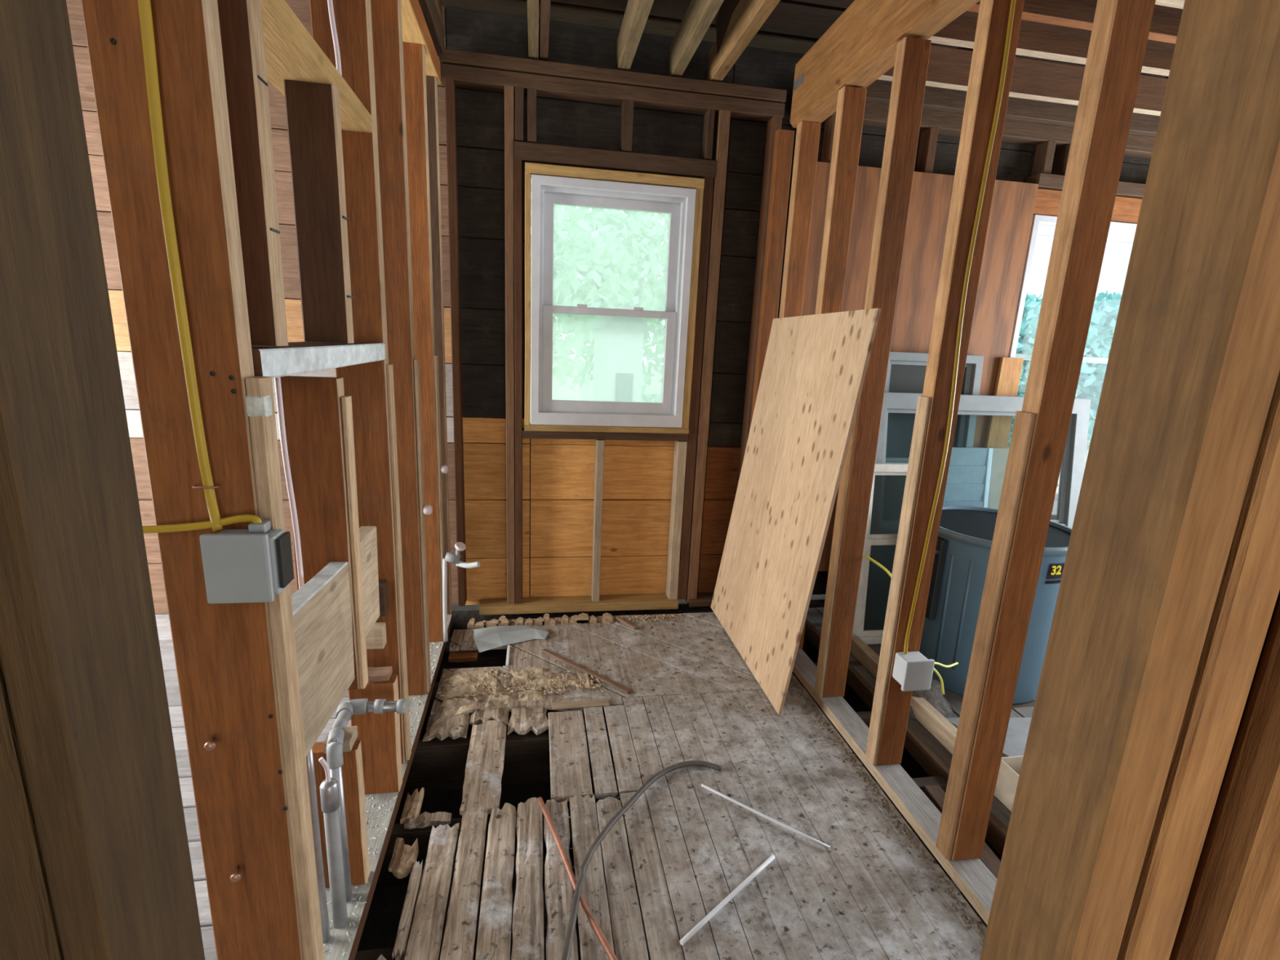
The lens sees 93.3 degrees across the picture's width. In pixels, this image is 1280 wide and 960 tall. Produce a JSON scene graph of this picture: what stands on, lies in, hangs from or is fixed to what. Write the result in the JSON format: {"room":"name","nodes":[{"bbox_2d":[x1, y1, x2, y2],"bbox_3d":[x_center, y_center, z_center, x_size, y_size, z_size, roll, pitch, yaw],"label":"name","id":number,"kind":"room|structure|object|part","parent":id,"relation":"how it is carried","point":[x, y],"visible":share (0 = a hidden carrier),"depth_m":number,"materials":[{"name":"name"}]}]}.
{"room":"damaged room","nodes":[
{"label":"damaged room","id":0,"kind":"room"},
{"bbox_2d":[80,0,453,959],"bbox_3d":[-0.766,-0.302,1.568,0.181,2.722,2.800,0,13,-10],"label":"wall","id":1,"kind":"structure","parent":0,"point":[259,684],"depth_m":1.12,"materials":[{"name":"brown wood"}]},
{"bbox_2d":[137,0,222,531],"bbox_3d":[-0.637,-0.367,0.830,0.041,0.912,0.017,8,14,22],"label":"vertical cable","id":2,"kind":"object","parent":1,"relation":"attached to","point":[144,6],"visible":1,"depth_m":0.84,"materials":[{"name":"yellow plastic"}]},
{"bbox_2d":[143,514,262,533],"bbox_3d":[-0.975,0.064,0.900,0.789,0.040,0.017,1,13,-5],"label":"cable","id":3,"kind":"object","parent":1,"relation":"attached to","point":[244,517],"visible":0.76,"depth_m":0.92,"materials":[{"name":"yellow plastic"}]},
{"bbox_2d":[191,484,220,488],"bbox_3d":[-0.660,0.010,0.920,0.035,0.003,0.012,0,13,-10],"label":"staple","id":4,"kind":"object","parent":1,"relation":"attached to","point":[195,486],"visible":1,"depth_m":0.92,"materials":[{"name":"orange metal"}]},
{"bbox_2d":[199,520,293,604],"bbox_3d":[-0.607,0.125,0.938,0.105,0.120,0.055,0,13,-10],"label":"junction box","id":5,"kind":"object","parent":1,"relation":"attached to","point":[253,564],"visible":1,"depth_m":0.92,"materials":[{"name":"grey plastic"}]},
{"bbox_3d":[-0.610,0.135,0.917,0.092,0.110,0.010,0,13,-10],"label":"plate","id":6,"kind":"part","parent":5,"relation":"part of","materials":[{"name":"grey metal"}]},
{"bbox_2d":[274,377,304,589],"bbox_3d":[-0.731,0.152,1.286,0.015,0.764,0.050,0,13,-10],"label":"cable","id":7,"kind":"object","parent":1,"relation":"hanging from","point":[277,380],"visible":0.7,"depth_m":1.24,"materials":[{"name":"white plastic"}]},
{"bbox_3d":[-0.727,-0.273,1.318,0.145,0.049,0.803,0,13,-10],"label":"niche sill","id":8,"kind":"part","parent":1,"relation":"part of","materials":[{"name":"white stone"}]},
{"bbox_2d":[306,748,330,942],"bbox_3d":[-0.733,0.835,1.373,0.025,0.545,0.024,0,13,-10],"label":"pipe","id":9,"kind":"object","parent":1,"relation":"attached to","point":[310,766],"visible":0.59,"depth_m":1.36,"materials":[{"name":"silver metal"}]},
{"bbox_2d":[318,756,347,928],"bbox_3d":[-0.719,0.852,1.419,0.038,0.462,0.038,0,13,-10],"label":"pipe","id":10,"kind":"object","parent":1,"relation":"on","point":[329,788],"visible":1,"depth_m":1.41,"materials":[{"name":"silver metal"}]},
{"bbox_3d":[-0.716,0.657,1.373,0.022,0.062,0.010,0,13,-10],"label":"handle","id":11,"kind":"part","parent":10,"relation":"part of","materials":[{"name":"plastic"}]},
{"bbox_2d":[327,0,342,76],"bbox_3d":[-0.745,-1.240,1.448,0.025,0.600,0.022,0,13,-10],"label":"cable","id":12,"kind":"object","parent":1,"relation":"hanging from","point":[330,2],"visible":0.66,"depth_m":1.48,"materials":[{"name":"white plastic"}]},
{"bbox_2d":[326,697,408,902],"bbox_3d":[-0.745,0.814,1.624,0.180,0.462,0.320,0,13,-10],"label":"pipe","id":13,"kind":"object","parent":1,"relation":"attached to","point":[344,712],"visible":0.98,"depth_m":1.51,"materials":[{"name":"silver metal"}]},
{"bbox_2d":[366,700,397,712],"bbox_3d":[-0.739,0.648,1.729,0.122,0.036,0.028,0,13,-10],"label":"pipe fitting","id":14,"kind":"object","parent":13,"relation":"attached to","point":[376,706],"depth_m":1.72,"materials":[{"name":"silver metal"}]},
{"bbox_2d":[324,622,448,955],"bbox_3d":[-0.867,0.917,2.127,0.144,0.004,1.854,0,13,-10],"label":"crumbs","id":15,"kind":"object","parent":1,"relation":"on","point":[437,646],"visible":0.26,"depth_m":1.76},
{"bbox_3d":[-0.824,1.002,1.869,0.147,0.042,2.560,0,13,-10],"label":"plate","id":16,"kind":"part","parent":1,"relation":"part of","materials":[{"name":"brown wood"}]},
{"bbox_3d":[-0.849,-1.649,2.125,0.138,0.087,1.010,0,13,-10],"label":"plate","id":17,"kind":"part","parent":1,"relation":"part of","materials":[{"name":"brown wood"}]},
{"bbox_2d":[422,504,432,515],"bbox_3d":[-0.796,0.112,2.261,0.033,0.038,0.037,0,13,-10],"label":"plug","id":18,"kind":"object","parent":1,"relation":"attached to","point":[427,508],"visible":1,"depth_m":2.25,"materials":[{"name":"pink plastic"}]},
{"bbox_3d":[-0.690,-1.578,1.278,0.142,0.102,2.800,0,13,-10],"label":"plate","id":19,"kind":"part","parent":1,"relation":"part of","materials":[{"name":"brown wood"}]},
{"bbox_2d":[440,465,448,473],"bbox_3d":[-0.866,-0.047,2.670,0.033,0.038,0.037,0,13,-10],"label":"plug","id":20,"kind":"object","parent":1,"relation":"attached to","point":[444,468],"visible":1,"depth_m":2.65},
{"bbox_2d":[442,542,479,641],"bbox_3d":[-0.824,0.521,2.793,0.179,0.482,0.055,2,13,-2],"label":"shutoff valve","id":21,"kind":"object","parent":1,"relation":"attached to","point":[460,546],"visible":1,"depth_m":2.75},
{"bbox_3d":[-0.830,0.336,2.751,0.025,0.062,0.019,0,13,-10],"label":"stem","id":22,"kind":"part","parent":21,"relation":"part of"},
{"bbox_3d":[-0.782,0.384,2.753,0.109,0.036,0.030,4,13,6],"label":"spout","id":23,"kind":"part","parent":21,"relation":"part of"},
{"bbox_2d":[156,607,1038,959],"bbox_3d":[0.561,1.488,0.619,7.831,0.257,6.123,0,13,-10],"label":"floor","id":24,"kind":"structure","parent":0,"point":[425,851],"depth_m":1.90,"materials":[{"name":"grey wood"}]},
{"bbox_2d":[506,644,510,665],"bbox_3d":[-0.615,0.827,2.816,0.012,0.034,0.170,0,13,-10],"label":"metal strip","id":25,"kind":"object","parent":24,"relation":"on","point":[508,646],"visible":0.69,"depth_m":2.80,"materials":[{"name":"silver metal"}]},
{"bbox_2d":[473,625,548,652],"bbox_3d":[-0.642,0.757,2.998,0.357,0.034,0.209,-4,15,-27],"label":"metal sheet","id":26,"kind":"object","parent":24,"relation":"on","point":[490,637],"visible":1,"depth_m":2.96,"materials":[{"name":"silver metal"}]},
{"bbox_2d":[437,663,604,700],"bbox_3d":[-0.502,0.863,2.604,0.699,0.006,0.246,0,13,-10],"label":"crumbs","id":27,"kind":"object","parent":24,"relation":"on","point":[491,669],"visible":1,"depth_m":2.57,"materials":[{"name":"beige wood"}]},
{"bbox_2d":[537,796,617,959],"bbox_3d":[-0.145,1.105,1.586,0.030,0.016,0.790,-4,15,-27],"label":"copper pipe","id":28,"kind":"object","parent":24,"relation":"on","point":[604,943],"visible":0.95,"depth_m":1.64,"materials":[{"name":"brown metal"}]},
{"bbox_2d":[551,698,608,709],"bbox_3d":[-0.241,0.910,2.453,0.230,0.009,0.042,0,13,-12],"label":"wood strip","id":29,"kind":"object","parent":24,"relation":"on","point":[584,704],"visible":1,"depth_m":2.45,"materials":[{"name":"beige wood"}]},
{"bbox_2d":[542,648,631,693],"bbox_3d":[-0.250,0.853,2.713,0.520,0.012,0.026,12,16,36],"label":"wood strip","id":30,"kind":"object","parent":24,"relation":"on","point":[595,675],"visible":1,"depth_m":2.69,"materials":[{"name":"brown wood"}]},
{"bbox_2d":[615,616,637,629],"bbox_3d":[-0.071,0.753,3.179,0.023,0.014,0.150,-9,17,-41],"label":"wood strip","id":31,"kind":"object","parent":24,"relation":"on","point":[618,618],"visible":1,"depth_m":3.17,"materials":[{"name":"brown wood"}]},
{"bbox_2d":[561,760,721,959],"bbox_3d":[-0.041,1.073,1.718,0.204,0.042,1.027,9,15,27],"label":"cable","id":32,"kind":"object","parent":24,"relation":"on","point":[573,915],"visible":1,"depth_m":1.76,"materials":[{"name":"black rubber"}]},
{"bbox_2d":[679,854,775,945],"bbox_3d":[0.245,1.118,1.623,0.393,0.012,0.012,-10,18,-42],"label":"rod","id":33,"kind":"object","parent":24,"relation":"on","point":[764,864],"visible":1,"depth_m":1.60,"materials":[{"name":"silver metal"}]},
{"bbox_2d":[550,616,977,959],"bbox_3d":[0.196,0.973,2.272,1.037,0.003,2.056,0,13,-10],"label":"dirt","id":34,"kind":"structure","parent":24,"relation":"on","point":[708,860],"depth_m":1.90,"materials":[{"name":"soil"}]},
{"bbox_2d":[701,783,830,848],"bbox_3d":[0.385,1.059,1.913,0.432,0.009,0.010,11,15,33],"label":"rod","id":35,"kind":"object","parent":24,"relation":"on","point":[742,805],"visible":1,"depth_m":1.90,"materials":[{"name":"silver metal"}]},
{"bbox_2d":[711,307,881,715],"bbox_3d":[0.610,0.066,2.741,0.193,1.592,1.060,0,13,-10],"label":"plywood sheet","id":36,"kind":"object","parent":24,"relation":"on","point":[815,368],"visible":1,"depth_m":2.58,"materials":[{"name":"beige wood"}]},
{"bbox_2d":[790,675,988,946],"bbox_3d":[0.729,0.980,2.339,0.078,0.005,2.006,0,13,-10],"label":"grit","id":37,"kind":"object","parent":24,"relation":"on","point":[977,928],"visible":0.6,"depth_m":1.93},
{"bbox_2d":[908,677,952,719],"bbox_3d":[1.218,0.933,2.661,0.298,0.114,0.290,5,13,12],"label":"rubble heap","id":38,"kind":"object","parent":24,"relation":"on","point":[934,695],"visible":0.25,"depth_m":2.57,"materials":[{"name":"grey concrete"}]},
{"bbox_2d":[922,785,1003,880],"bbox_3d":[1.054,1.157,1.795,0.062,0.027,0.670,1,13,-6],"label":"board","id":39,"kind":"object","parent":24,"relation":"on","point":[935,793],"visible":0.22,"depth_m":1.86,"materials":[{"name":"brown wood"}]},
{"bbox_2d":[943,447,1009,509],"bbox_3d":[1.914,0.319,3.420,0.501,0.998,0.131,0,13,-10],"label":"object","id":40,"kind":"object","parent":24,"relation":"on","point":[975,477],"visible":0.29,"depth_m":3.37,"materials":[{"name":"blue wood"}]},
{"bbox_2d":[946,717,1034,757],"bbox_3d":[1.685,1.047,2.401,0.824,0.023,0.307,2,13,-4],"label":"panel","id":41,"kind":"object","parent":24,"relation":"on","point":[1019,730],"visible":0.02,"depth_m":2.42,"materials":[{"name":"white"}]},
{"bbox_2d":[919,505,1073,703],"bbox_3d":[1.641,0.568,2.876,0.669,0.745,0.669,10,15,31],"label":"rubbish bin","id":42,"kind":"object","parent":24,"relation":"on","point":[966,533],"visible":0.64,"depth_m":2.67,"materials":[{"name":"plastic"}]},
{"bbox_2d":[994,755,1026,813],"bbox_3d":[1.336,1.054,2.043,0.160,0.140,0.180,0,13,-10],"label":"cardboard box","id":43,"kind":"object","parent":24,"relation":"on","point":[1011,770],"visible":0.14,"depth_m":2.07,"materials":[{"name":"beige cardboard"}]},
{"bbox_2d":[66,0,1155,614],"bbox_3d":[0.126,-0.682,3.108,8.000,2.854,0.166,0,13,-10],"label":"wall","id":44,"kind":"structure","parent":0,"point":[553,522],"depth_m":3.08,"materials":[{"name":"orange wood"}]},
{"bbox_2d":[473,613,683,628],"bbox_3d":[-0.304,0.742,3.194,1.110,0.006,0.101,0,13,-10],"label":"sill splinters","id":45,"kind":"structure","parent":44,"relation":"attached to","point":[658,616],"depth_m":3.24,"materials":[{"name":"brown wood"}]},
{"bbox_3d":[-0.328,0.684,3.346,1.080,0.048,0.117,0,13,-10],"label":"plate","id":46,"kind":"part","parent":44,"relation":"part of","materials":[{"name":"brown wood"}]},
{"bbox_3d":[-0.178,-0.237,3.162,0.860,0.041,0.097,0,13,-10],"label":"rough sill","id":47,"kind":"part","parent":44,"relation":"part of","materials":[{"name":"brown wood"}]},
{"bbox_3d":[-0.096,-1.791,2.811,1.590,0.062,0.089,0,13,-10],"label":"plate","id":48,"kind":"part","parent":44,"relation":"part of","materials":[{"name":"brown wood"}]},
{"bbox_3d":[-0.093,-1.849,2.792,1.590,0.052,0.097,0,13,-10],"label":"plate","id":49,"kind":"part","parent":44,"relation":"part of","materials":[{"name":"brown wood"}]},
{"bbox_2d":[524,162,704,433],"bbox_3d":[-0.144,-0.859,3.020,0.849,1.238,0.125,0,13,-10],"label":"window","id":50,"kind":"structure","parent":44,"relation":"in","point":[681,197],"depth_m":2.97,"materials":[{"name":"white plastic"}]},
{"bbox_3d":[-0.157,-0.602,3.065,0.668,0.515,0.032,0,13,-10],"label":"sash","id":51,"kind":"part","parent":50,"relation":"part of","materials":[{"name":"glass"}]},
{"bbox_3d":[-0.141,-1.095,2.988,0.668,0.550,0.030,0,13,-10],"label":"sash","id":52,"kind":"part","parent":50,"relation":"part of","materials":[{"name":"glass"}]},
{"bbox_3d":[0.425,0.687,3.479,0.310,0.042,0.106,0,13,-10],"label":"plate","id":53,"kind":"part","parent":44,"relation":"part of","materials":[{"name":"brown wood"}]},
{"bbox_3d":[1.423,-0.518,3.320,1.270,2.145,0.018,0,13,-10],"label":"plywood panel","id":54,"kind":"part","parent":44,"relation":"part of","materials":[{"name":"brown wood"}]},
{"bbox_2d":[875,351,1090,528],"bbox_3d":[1.836,0.080,3.350,1.320,1.502,0.326,0,13,-10],"label":"window","id":55,"kind":"structure","parent":44,"relation":"in","point":[1073,467],"depth_m":3.31,"materials":[{"name":"plastic"}]},
{"bbox_3d":[1.539,0.327,3.417,0.518,0.867,0.024,0,9,-10],"label":"sash","id":56,"kind":"part","parent":55,"relation":"part of","materials":[{"name":"plastic"}]},
{"bbox_3d":[1.559,-0.378,3.322,0.470,0.540,0.004,0,9,-10],"label":"pane","id":57,"kind":"part","parent":55,"relation":"part of","materials":[{"name":"clear glass"}]},
{"bbox_3d":[1.546,0.058,3.383,0.600,1.500,0.157,0,13,-10],"label":"dark sash","id":58,"kind":"part","parent":55,"relation":"part of","materials":[{"name":"white wood"}]},
{"bbox_3d":[2.433,-1.826,3.238,3.320,0.102,0.087,0,13,-10],"label":"plate","id":59,"kind":"part","parent":44,"relation":"part of","materials":[{"name":"brown wood"}]},
{"bbox_2d":[1008,214,1137,484],"bbox_3d":[2.501,-0.707,3.518,0.880,1.480,0.110,0,13,-10],"label":"window","id":60,"kind":"structure","parent":44,"relation":"in","point":[1042,225],"depth_m":3.33,"materials":[{"name":"white plastic"}]},
{"bbox_3d":[2.489,-0.369,3.575,0.830,0.715,0.030,0,13,-10],"label":"sash","id":61,"kind":"part","parent":60,"relation":"part of","materials":[{"name":"wood"}]},
{"bbox_3d":[2.513,-1.045,3.460,0.830,0.725,0.030,0,13,-10],"label":"sash","id":62,"kind":"part","parent":60,"relation":"part of","materials":[{"name":"white plastic"}]},
{"bbox_2d":[0,0,1279,959],"bbox_3d":[0.033,0.039,0.396,3.200,2.654,0.112,0,13,-10],"label":"door frame","id":63,"kind":"structure","parent":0,"point":[1145,824],"depth_m":0.39,"materials":[{"name":"brown wood"}]},
{"bbox_2d":[156,594,1004,951],"bbox_3d":[0.533,1.809,0.678,8.100,0.820,6.500,0,13,-10],"label":"subfloor","id":64,"kind":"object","parent":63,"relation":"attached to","point":[380,926],"depth_m":2.98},
{"bbox_2d":[435,0,1184,136],"bbox_3d":[0.697,-2.426,-0.144,8.500,2.501,6.401,0,13,-10],"label":"ceiling","id":65,"kind":"structure","parent":0,"point":[1055,37],"depth_m":2.71,"materials":[{"name":"brown wood"}]},
{"bbox_2d":[750,0,1155,926],"bbox_3d":[1.073,-0.250,1.870,0.512,2.844,2.750,0,13,-10],"label":"wall","id":66,"kind":"structure","parent":0,"point":[871,38],"depth_m":1.86,"materials":[{"name":"brown wood"}]},
{"bbox_3d":[0.716,-1.791,2.724,0.010,0.030,0.090,0,13,-10],"label":"nail plate","id":67,"kind":"part","parent":66,"relation":"part of","materials":[{"name":"silver metal"}]},
{"bbox_2d":[865,555,891,577],"bbox_3d":[0.954,0.366,2.364,0.154,0.118,0.014,11,15,31],"label":"cable","id":68,"kind":"object","parent":66,"relation":"attached to","point":[886,571],"visible":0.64,"depth_m":2.36,"materials":[{"name":"yellow plastic"}]},
{"bbox_2d":[852,462,907,644],"bbox_3d":[1.279,0.387,3.128,0.350,0.951,0.135,0,13,-10],"label":"window","id":69,"kind":"structure","parent":66,"relation":"in","point":[889,478],"depth_m":3.11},
{"bbox_3d":[1.275,0.560,3.144,0.278,0.523,0.024,0,9,-10],"label":"sash","id":70,"kind":"part","parent":69,"relation":"part of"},
{"bbox_3d":[1.275,0.573,3.146,0.230,0.505,0.004,0,9,-10],"label":"pane","id":71,"kind":"part","parent":69,"relation":"part of","materials":[{"name":"black glass"}]},
{"bbox_3d":[1.285,0.127,3.100,0.278,0.371,0.024,0,9,-10],"label":"sash","id":72,"kind":"part","parent":69,"relation":"part of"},
{"bbox_3d":[1.285,0.121,3.099,0.230,0.343,0.004,0,9,-10],"label":"pane","id":73,"kind":"part","parent":69,"relation":"part of","materials":[{"name":"clear glass"}]},
{"bbox_3d":[0.855,1.003,2.193,0.104,0.040,2.630,0,13,-10],"label":"plate","id":74,"kind":"part","parent":66,"relation":"part of","materials":[{"name":"wood"}]},
{"bbox_2d":[892,651,934,691],"bbox_3d":[0.898,0.627,1.996,0.100,0.107,0.079,0,13,-10],"label":"junction box","id":75,"kind":"object","parent":66,"relation":"attached to","point":[912,670],"visible":0.99,"depth_m":1.96,"materials":[{"name":"grey plastic"}]},
{"bbox_3d":[0.903,0.635,1.965,0.100,0.107,0.014,0,13,-10],"label":"plate","id":76,"kind":"part","parent":75,"relation":"part of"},
{"bbox_2d":[933,667,944,694],"bbox_3d":[0.993,0.680,2.051,0.126,0.125,0.016,-3,14,-24],"label":"cable","id":77,"kind":"object","parent":75,"relation":"attached to","point":[934,669],"visible":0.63,"depth_m":2.07,"materials":[{"name":"yellow plastic"}]},
{"bbox_2d":[934,662,958,667],"bbox_3d":[1.044,0.637,2.089,0.259,0.083,0.015,-7,16,-37],"label":"cable","id":78,"kind":"object","parent":75,"relation":"attached to","point":[935,663],"visible":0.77,"depth_m":2.10,"materials":[{"name":"yellow plastic"}]},
{"bbox_2d":[903,0,1015,653],"bbox_3d":[0.940,-0.459,1.777,0.051,2.121,0.020,-5,15,-29],"label":"cable","id":79,"kind":"object","parent":66,"relation":"attached to","point":[1012,2],"visible":1,"depth_m":1.77,"materials":[{"name":"yellow plastic"}]},
{"label":"outside","id":80,"kind":"structure","parent":0,"visible":0},
{"bbox_2d":[529,361,1096,468],"bbox_3d":[-5.322,-4.996,30.934,80.000,0.100,56.600,0,13,-10],"label":"lawn","id":81,"kind":"structure","parent":80,"point":[564,392],"depth_m":27.61,"materials":[{"name":"green plant"}]},
{"bbox_2d":[530,180,669,402],"bbox_3d":[-1.008,-4.763,15.383,6.962,6.813,7.161,0,13,-10],"label":"tree","id":82,"kind":"object","parent":81,"relation":"on","point":[598,249],"visible":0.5,"depth_m":13.92,"materials":[{"name":"green plant"}]},
{"bbox_2d":[588,302,652,401],"bbox_3d":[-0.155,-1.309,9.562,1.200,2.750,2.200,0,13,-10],"label":"house","id":83,"kind":"structure","parent":81,"relation":"on","point":[618,340],"depth_m":8.45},
{"bbox_2d":[1008,289,1122,446],"bbox_3d":[12.957,-2.888,16.127,15.298,4.317,1.710,0,13,-10],"label":"trees","id":84,"kind":"object","parent":81,"relation":"on","point":[1105,313],"visible":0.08,"depth_m":15.16,"materials":[{"name":"green plant"}]}
]}

